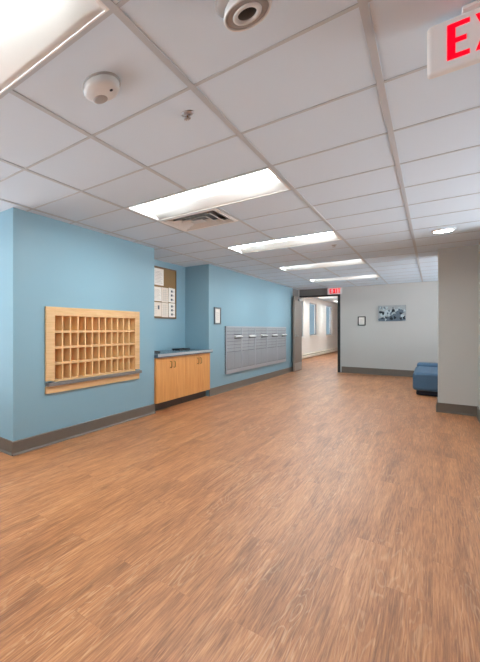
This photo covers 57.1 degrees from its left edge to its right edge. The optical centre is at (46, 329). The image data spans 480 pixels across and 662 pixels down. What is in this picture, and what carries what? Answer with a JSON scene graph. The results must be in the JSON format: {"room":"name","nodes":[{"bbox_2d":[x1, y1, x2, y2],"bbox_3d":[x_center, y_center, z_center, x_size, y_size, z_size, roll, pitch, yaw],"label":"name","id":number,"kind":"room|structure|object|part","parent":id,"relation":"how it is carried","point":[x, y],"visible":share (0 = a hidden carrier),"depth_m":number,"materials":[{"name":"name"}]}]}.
{"room":"mail room lobby","nodes":[
{"label":"mail room lobby","id":0,"kind":"room"},
{"bbox_2d":[0,207,297,440],"bbox_3d":[2.937,-0.128,8.222,11.109,2.736,2.293,0,0,-43],"label":"wall","id":1,"kind":"structure","parent":0,"point":[45,261],"depth_m":4.51,"materials":[{"name":"blue paint"}]},
{"bbox_2d":[0,437,11,455],"bbox_3d":[-1.114,1.171,4.405,0.023,0.139,2.270,0,0,-43],"label":"baseboard","id":2,"kind":"structure","parent":1,"relation":"attached to","point":[5,444],"depth_m":3.66,"materials":[{"name":"grey rubber"}]},
{"bbox_2d":[11,404,155,455],"bbox_3d":[0.637,1.171,4.483,2.668,0.139,0.023,0,0,-43],"label":"baseboard","id":3,"kind":"structure","parent":1,"relation":"attached to","point":[24,445],"depth_m":4.20,"materials":[{"name":"grey rubber"}]},
{"bbox_2d":[45,306,141,393],"bbox_3d":[0.605,0.224,4.544,1.811,0.930,0.210,0,0,-43],"label":"mail organizer","id":4,"kind":"object","parent":1,"relation":"attached to","point":[84,348],"visible":0.97,"depth_m":4.41,"materials":[{"name":"brown wood"}]},
{"bbox_2d":[55,330,134,332],"bbox_3d":[0.597,0.028,4.556,1.552,0.023,0.162,0,0,-43],"label":"shelf","id":5,"kind":"object","parent":4,"relation":"attached to","point":[56,331],"depth_m":4.46,"materials":[{"name":"brown wood"}]},
{"bbox_2d":[55,343,134,348],"bbox_3d":[0.597,0.202,4.556,1.552,0.023,0.162,0,0,-43],"label":"shelf","id":6,"kind":"object","parent":4,"relation":"attached to","point":[65,345],"depth_m":4.44,"materials":[{"name":"brown wood"}]},
{"bbox_2d":[55,355,134,364],"bbox_3d":[0.597,0.376,4.556,1.552,0.023,0.162,0,0,-43],"label":"shelf","id":7,"kind":"object","parent":4,"relation":"attached to","point":[108,358],"depth_m":4.45,"materials":[{"name":"brown wood"}]},
{"bbox_2d":[154,265,175,318],"bbox_3d":[2.025,-0.635,6.417,1.037,0.897,0.020,0,0,-43],"label":"bulletin board","id":8,"kind":"object","parent":1,"relation":"attached to","point":[169,274],"visible":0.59,"depth_m":6.58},
{"bbox_2d":[154,302,160,315],"bbox_3d":[1.918,-0.343,6.310,0.276,0.243,0.002,0,0,-43],"label":"notice sheet","id":9,"kind":"object","parent":8,"relation":"attached to","point":[157,305],"visible":0.95,"depth_m":6.31,"materials":[{"name":"beige paper"}]},
{"bbox_2d":[154,286,161,300],"bbox_3d":[1.919,-0.608,6.311,0.276,0.243,0.002,-1,1,-43],"label":"notice sheet","id":10,"kind":"object","parent":8,"relation":"attached to","point":[157,290],"visible":0.96,"depth_m":6.31,"materials":[{"name":"white paper"}]},
{"bbox_2d":[154,268,163,285],"bbox_3d":[1.954,-0.906,6.345,0.323,0.287,0.002,0,0,-43],"label":"notice sheet","id":11,"kind":"object","parent":8,"relation":"attached to","point":[158,273],"visible":0.98,"depth_m":6.33,"materials":[{"name":"white paper"}]},
{"bbox_2d":[162,303,167,316],"bbox_3d":[2.107,-0.339,6.489,0.227,0.251,0.002,0,0,-43],"label":"notice sheet","id":12,"kind":"object","parent":8,"relation":"attached to","point":[164,305],"visible":1,"depth_m":6.49,"materials":[{"name":"beige paper"}]},
{"bbox_2d":[162,287,167,302],"bbox_3d":[2.107,-0.603,6.489,0.227,0.260,0.002,0,0,-43],"label":"notice sheet","id":13,"kind":"object","parent":8,"relation":"attached to","point":[164,290],"visible":1,"depth_m":6.50,"materials":[{"name":"beige paper"}]},
{"bbox_2d":[168,288,174,302],"bbox_3d":[2.287,-0.612,6.660,0.236,0.260,0.002,2,-1,-43],"label":"notice sheet","id":14,"kind":"object","parent":8,"relation":"attached to","point":[171,298],"visible":1,"depth_m":6.65,"materials":[{"name":"white paper"}]},
{"bbox_2d":[169,303,174,316],"bbox_3d":[2.291,-0.343,6.663,0.236,0.252,0.002,-1,1,-43],"label":"notice sheet","id":15,"kind":"object","parent":8,"relation":"attached to","point":[171,305],"visible":1,"depth_m":6.65,"materials":[{"name":"white paper"}]},
{"bbox_2d":[214,307,220,323],"bbox_3d":[3.265,-0.253,6.970,0.297,0.324,0.021,0,0,-43],"label":"framed notice","id":16,"kind":"object","parent":1,"relation":"attached to","point":[217,310],"visible":1,"depth_m":6.97,"materials":[{"name":"grey metal"}]},
{"bbox_2d":[225,326,242,373],"bbox_3d":[3.864,0.418,7.508,0.852,0.950,0.063,0,0,-43],"label":"mailbox","id":17,"kind":"object","parent":1,"relation":"attached to","point":[233,334],"visible":1,"depth_m":7.48,"materials":[{"name":"grey metal"}]},
{"bbox_3d":[3.712,0.638,7.373,0.399,0.346,0.016,0,0,-43],"label":"parcel door","id":18,"kind":"part","parent":17,"relation":"part of","materials":[{"name":"silver metal"}]},
{"bbox_3d":[4.006,0.638,7.652,0.399,0.346,0.016,0,0,-43],"label":"parcel door","id":19,"kind":"part","parent":17,"relation":"part of","materials":[{"name":"silver metal"}]},
{"bbox_2d":[242,326,255,370],"bbox_3d":[4.485,0.418,8.096,0.852,0.950,0.063,0,0,-43],"label":"mailbox","id":20,"kind":"object","parent":1,"relation":"attached to","point":[248,333],"visible":0.99,"depth_m":8.09,"materials":[{"name":"grey metal"}]},
{"bbox_3d":[4.334,0.638,7.961,0.399,0.346,0.016,0,0,-43],"label":"parcel door","id":21,"kind":"part","parent":20,"relation":"part of","materials":[{"name":"silver metal"}]},
{"bbox_3d":[4.628,0.638,8.240,0.399,0.346,0.016,0,0,-43],"label":"parcel door","id":22,"kind":"part","parent":20,"relation":"part of","materials":[{"name":"silver metal"}]},
{"bbox_2d":[255,327,267,367],"bbox_3d":[5.107,0.418,8.684,0.852,0.950,0.063,0,0,-43],"label":"mailbox","id":23,"kind":"object","parent":1,"relation":"attached to","point":[260,332],"visible":1,"depth_m":8.68,"materials":[{"name":"grey metal"}]},
{"bbox_3d":[4.955,0.638,8.550,0.399,0.346,0.016,0,0,-43],"label":"parcel door","id":24,"kind":"part","parent":23,"relation":"part of","materials":[{"name":"silver metal"}]},
{"bbox_3d":[5.249,0.638,8.828,0.399,0.346,0.016,0,0,-43],"label":"parcel door","id":25,"kind":"part","parent":23,"relation":"part of","materials":[{"name":"silver metal"}]},
{"bbox_2d":[267,327,277,364],"bbox_3d":[5.728,0.418,9.272,0.852,0.950,0.063,0,0,-43],"label":"mailbox","id":26,"kind":"object","parent":1,"relation":"attached to","point":[272,334],"visible":0.99,"depth_m":9.27,"materials":[{"name":"grey metal"}]},
{"bbox_3d":[5.577,0.638,9.138,0.399,0.346,0.016,0,0,-43],"label":"parcel door","id":27,"kind":"part","parent":26,"relation":"part of","materials":[{"name":"silver metal"}]},
{"bbox_3d":[5.871,0.638,9.416,0.399,0.346,0.016,0,0,-43],"label":"parcel door","id":28,"kind":"part","parent":26,"relation":"part of","materials":[{"name":"silver metal"}]},
{"bbox_2d":[277,327,286,362],"bbox_3d":[6.350,0.418,9.860,0.852,0.950,0.063,0,0,-43],"label":"mailbox","id":29,"kind":"object","parent":1,"relation":"attached to","point":[281,331],"visible":0.98,"depth_m":9.86,"materials":[{"name":"grey metal"}]},
{"bbox_3d":[6.198,0.638,9.726,0.399,0.346,0.016,0,0,-43],"label":"parcel door","id":30,"kind":"part","parent":29,"relation":"part of","materials":[{"name":"silver metal"}]},
{"bbox_3d":[6.492,0.638,10.004,0.399,0.346,0.016,0,0,-43],"label":"parcel door","id":31,"kind":"part","parent":29,"relation":"part of","materials":[{"name":"silver metal"}]},
{"bbox_2d":[293,296,302,371],"bbox_3d":[7.485,0.137,10.840,0.855,2.182,0.111,0,0,-43],"label":"door","id":32,"kind":"structure","parent":1,"relation":"in","point":[297,301],"depth_m":10.79,"materials":[{"name":"beige paint"}]},
{"bbox_3d":[7.478,1.100,10.848,0.815,0.220,0.003,0,0,-43],"label":"kick plate","id":33,"kind":"part","parent":32,"relation":"part of","materials":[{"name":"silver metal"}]},
{"bbox_2d":[0,351,479,661],"bbox_3d":[7.244,1.300,8.713,32.500,0.120,7.700,0,0,-43],"label":"floor","id":34,"kind":"structure","parent":0,"point":[317,512],"depth_m":2.24,"materials":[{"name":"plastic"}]},
{"bbox_2d":[154,355,185,410],"bbox_3d":[1.818,0.835,5.878,0.940,0.811,0.502,0,0,-43],"label":"base cabinet","id":35,"kind":"object","parent":34,"relation":"on","point":[169,372],"visible":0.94,"depth_m":5.69,"materials":[{"name":"brown wood"}]},
{"bbox_3d":[1.791,0.770,5.566,0.465,0.671,0.019,0,0,-43],"label":"door","id":36,"kind":"part","parent":35,"relation":"part of","materials":[{"name":"brown wood"}]},
{"bbox_3d":[2.131,0.770,5.889,0.465,0.671,0.019,0,0,-43],"label":"door","id":37,"kind":"part","parent":35,"relation":"part of","materials":[{"name":"brown wood"}]},
{"bbox_2d":[154,349,212,357],"bbox_3d":[2.174,0.400,6.221,1.946,0.054,0.510,0,0,-43],"label":"countertop","id":38,"kind":"structure","parent":35,"relation":"on","point":[163,353],"depth_m":6.08,"materials":[{"name":"grey laminate"}]},
{"bbox_2d":[172,348,189,349],"bbox_3d":[2.436,0.361,6.599,0.377,0.022,0.148,0,0,-43],"label":"tray","id":39,"kind":"object","parent":38,"relation":"on","point":[175,348],"visible":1,"depth_m":6.59,"materials":[{"name":"black plastic"}]},
{"bbox_2d":[181,353,209,402],"bbox_3d":[2.508,0.835,6.531,0.952,0.811,0.502,0,0,-43],"label":"base cabinet","id":40,"kind":"object","parent":34,"relation":"on","point":[197,365],"visible":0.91,"depth_m":6.34,"materials":[{"name":"brown wood"}]},
{"bbox_3d":[2.478,0.770,6.217,0.471,0.671,0.019,0,0,-43],"label":"door","id":41,"kind":"part","parent":40,"relation":"part of","materials":[{"name":"brown wood"}]},
{"bbox_3d":[2.823,0.770,6.544,0.471,0.671,0.019,0,0,-43],"label":"door","id":42,"kind":"part","parent":40,"relation":"part of","materials":[{"name":"brown wood"}]},
{"bbox_2d":[413,362,437,396],"bbox_3d":[7.844,0.990,7.300,2.070,0.500,0.693,0,0,-43],"label":"bench","id":43,"kind":"object","parent":34,"relation":"on","point":[425,375],"visible":0.47,"depth_m":6.78,"materials":[{"name":"blue"}]},
{"bbox_2d":[0,0,479,289],"bbox_3d":[1.906,-1.209,3.807,18.581,0.034,7.706,0,0,-43],"label":"ceiling","id":44,"kind":"structure","parent":0,"point":[336,98],"depth_m":2.22,"materials":[{"name":"white tile"}]},
{"bbox_2d":[0,0,109,94],"bbox_3d":[-0.418,-1.250,1.607,0.632,0.113,1.272,0,0,-43],"label":"ceiling light","id":45,"kind":"object","parent":44,"relation":"attached to","point":[31,31],"visible":0.9,"depth_m":1.49,"materials":[{"name":"white plastic"}]},
{"bbox_2d":[82,71,120,103],"bbox_3d":[0.270,-1.170,1.789,0.186,0.052,0.186,0,0,-43],"label":"ceiling sensor","id":46,"kind":"object","parent":44,"relation":"attached to","point":[102,88],"visible":1,"depth_m":1.75,"materials":[{"name":"grey plastic"}]},
{"bbox_3d":[0.270,-1.192,1.789,0.186,0.008,0.186,0,0,-43],"label":"plate","id":47,"kind":"part","parent":46,"relation":"part of","materials":[{"name":"grey plastic"}]},
{"bbox_2d":[181,110,193,120],"bbox_3d":[0.782,-1.179,2.025,0.064,0.033,0.064,0,0,-43],"label":"sprinkler","id":48,"kind":"object","parent":44,"relation":"attached to","point":[187,113],"visible":1,"depth_m":2.02,"materials":[{"name":"silver metal"}]},
{"bbox_2d":[159,208,237,231],"bbox_3d":[1.686,-1.222,4.039,0.616,0.077,0.612,0,0,-43],"label":"ceiling vent","id":49,"kind":"object","parent":44,"relation":"in","point":[212,217],"visible":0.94,"depth_m":4.07,"materials":[{"name":"white metal"}]},
{"bbox_3d":[1.686,-1.186,4.039,0.123,0.004,0.122,0,0,-43],"label":"plate","id":50,"kind":"part","parent":49,"relation":"part of","materials":[{"name":"white metal"}]},
{"bbox_2d":[126,168,291,220],"bbox_3d":[1.441,-1.250,3.367,0.632,0.113,1.272,0,0,-43],"label":"ceiling light","id":51,"kind":"object","parent":44,"relation":"attached to","point":[263,182],"visible":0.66,"depth_m":3.39,"materials":[{"name":"white plastic"}]},
{"bbox_2d":[216,0,271,31],"bbox_3d":[0.698,-1.150,1.299,0.164,0.092,0.176,0,0,-43],"label":"security camera","id":52,"kind":"object","parent":44,"relation":"attached to","point":[238,15],"visible":1,"depth_m":1.30,"materials":[{"name":"grey plastic"}]},
{"bbox_2d":[228,231,341,253],"bbox_3d":[3.301,-1.250,5.127,0.632,0.113,1.272,0,0,-43],"label":"ceiling light","id":53,"kind":"object","parent":44,"relation":"attached to","point":[328,236],"visible":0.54,"depth_m":5.22,"materials":[{"name":"white plastic"}]},
{"bbox_2d":[279,259,365,270],"bbox_3d":[5.160,-1.250,6.886,0.632,0.113,1.272,0,0,-43],"label":"ceiling light","id":54,"kind":"object","parent":44,"relation":"attached to","point":[358,261],"visible":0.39,"depth_m":7.01,"materials":[{"name":"white plastic"}]},
{"bbox_2d":[309,274,378,281],"bbox_3d":[7.020,-1.250,8.646,0.632,0.113,1.272,0,0,-43],"label":"ceiling light","id":55,"kind":"object","parent":44,"relation":"attached to","point":[376,275],"visible":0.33,"depth_m":8.80,"materials":[{"name":"white plastic"}]},
{"bbox_2d":[432,228,454,232],"bbox_3d":[4.783,-1.182,4.402,0.190,0.028,0.190,0,0,-43],"label":"recessed light","id":56,"kind":"object","parent":44,"relation":"in","point":[442,230],"visible":1,"depth_m":4.37,"materials":[{"name":"white plastic"}]},
{"bbox_2d":[427,0,479,78],"bbox_3d":[1.617,-1.089,1.324,0.085,0.204,0.330,0,0,-43],"label":"exit sign","id":57,"kind":"object","parent":44,"relation":"hanging from","point":[453,44],"visible":1,"depth_m":1.37,"materials":[{"name":"grey plastic"}]},
{"bbox_2d":[302,298,337,358],"bbox_3d":[12.080,-0.228,16.601,13.391,2.936,0.100,0,0,-43],"label":"wall","id":58,"kind":"structure","parent":0,"point":[310,344],"depth_m":17.42,"materials":[{"name":"white paint"}]},
{"bbox_2d":[302,301,305,337],"bbox_3d":[9.905,-0.415,14.484,2.420,1.545,0.135,0,0,-43],"label":"window","id":59,"kind":"structure","parent":58,"relation":"in","point":[302,301],"depth_m":15.29,"materials":[{"name":"grey"}]},
{"bbox_3d":[9.873,-0.438,14.519,2.300,1.500,0.040,0,0,-43],"label":"frame","id":60,"kind":"part","parent":59,"relation":"part of","materials":[{"name":"grey"}]},
{"bbox_2d":[309,303,318,335],"bbox_3d":[12.073,-0.428,16.536,1.610,1.485,0.135,0,0,-43],"label":"window","id":61,"kind":"structure","parent":58,"relation":"in","point":[312,305],"depth_m":16.65,"materials":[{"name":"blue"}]},
{"bbox_3d":[12.039,-0.451,16.572,1.410,1.360,0.006,0,0,-43],"label":"pane","id":62,"kind":"part","parent":61,"relation":"part of","materials":[{"name":"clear glass"}]},
{"bbox_3d":[12.041,-0.451,16.570,1.490,1.440,0.040,0,0,-43],"label":"frame","id":63,"kind":"part","parent":61,"relation":"part of","materials":[{"name":"grey"}]},
{"bbox_2d":[302,347,337,358],"bbox_3d":[12.080,1.136,16.478,12.400,0.208,0.073,0,0,-43],"label":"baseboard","id":64,"kind":"structure","parent":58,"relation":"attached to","point":[321,352],"depth_m":17.05,"materials":[{"name":"beige metal"}]},
{"bbox_2d":[326,306,333,335],"bbox_3d":[14.746,-0.420,19.065,1.670,1.536,0.135,0,0,-43],"label":"window","id":65,"kind":"structure","parent":58,"relation":"in","point":[328,309],"depth_m":19.20,"materials":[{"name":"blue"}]},
{"bbox_3d":[14.712,-0.443,19.101,1.470,1.411,0.006,0,0,-43],"label":"pane","id":66,"kind":"part","parent":65,"relation":"part of","materials":[{"name":"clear glass"}]},
{"bbox_2d":[312,297,337,303],"bbox_3d":[12.872,-1.564,15.764,13.391,0.300,2.405,0,0,-43],"label":"ceiling","id":67,"kind":"structure","parent":0,"point":[324,299],"depth_m":17.48,"materials":[{"name":"white tile"}]},
{"bbox_2d":[298,281,437,371],"bbox_3d":[9.400,-0.128,9.583,0.150,2.736,5.800,0,0,-43],"label":"wall","id":68,"kind":"structure","parent":0,"point":[398,345],"depth_m":9.76,"materials":[{"name":"grey paint"}]},
{"bbox_2d":[299,294,339,371],"bbox_3d":[8.153,0.119,10.897,0.195,2.242,0.984,0,0,-43],"label":"trim","id":69,"kind":"structure","parent":68,"relation":"attached to","point":[338,295],"depth_m":10.50,"materials":[{"name":"black metal"}]},
{"bbox_2d":[327,287,341,294],"bbox_3d":[8.330,-1.097,10.557,0.062,0.191,0.330,0,0,-43],"label":"exit sign","id":70,"kind":"object","parent":68,"relation":"attached to","point":[330,291],"visible":1,"depth_m":10.54,"materials":[{"name":"red plastic"}]},
{"bbox_2d":[358,316,365,324],"bbox_3d":[8.751,-0.225,10.143,0.021,0.249,0.165,0,0,-43],"label":"framed notice","id":71,"kind":"object","parent":68,"relation":"attached to","point":[361,320],"visible":1,"depth_m":10.13,"materials":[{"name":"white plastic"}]},
{"bbox_2d":[342,366,413,376],"bbox_3d":[9.887,1.153,8.942,0.023,0.173,4.179,0,0,-43],"label":"baseboard","id":72,"kind":"structure","parent":68,"relation":"attached to","point":[359,370],"depth_m":9.89,"materials":[{"name":"grey rubber"}]},
{"bbox_2d":[378,305,405,320],"bbox_3d":[9.160,-0.417,9.694,0.044,0.418,0.537,0,0,-43],"label":"painting","id":73,"kind":"object","parent":68,"relation":"attached to","point":[392,312],"visible":1,"depth_m":9.67,"materials":[{"name":"grey fabric"}]},
{"bbox_2d":[438,245,477,405],"bbox_3d":[6.245,-0.128,5.562,0.683,2.736,0.389,0,0,-43],"label":"wall column","id":74,"kind":"structure","parent":0,"point":[457,266],"depth_m":5.32,"materials":[{"name":"grey paint"}]},
{"bbox_2d":[436,402,477,415],"bbox_3d":[5.982,1.169,5.326,0.023,0.143,0.406,0,0,-43],"label":"baseboard","id":75,"kind":"structure","parent":74,"relation":"attached to","point":[458,409],"depth_m":5.32,"materials":[{"name":"grey rubber"}]},
{"bbox_2d":[478,243,479,407],"bbox_3d":[5.916,-0.128,4.878,2.100,2.736,0.154,0,0,-43],"label":"wall","id":76,"kind":"structure","parent":0,"point":[479,243],"depth_m":5.06,"materials":[{"name":"grey paint"}]},
{"bbox_2d":[476,407,479,422],"bbox_3d":[5.601,1.169,4.702,1.400,0.143,0.023,0,0,-43],"label":"baseboard","id":77,"kind":"structure","parent":76,"relation":"attached to","point":[478,408],"depth_m":5.03,"materials":[{"name":"grey rubber"}]}
]}

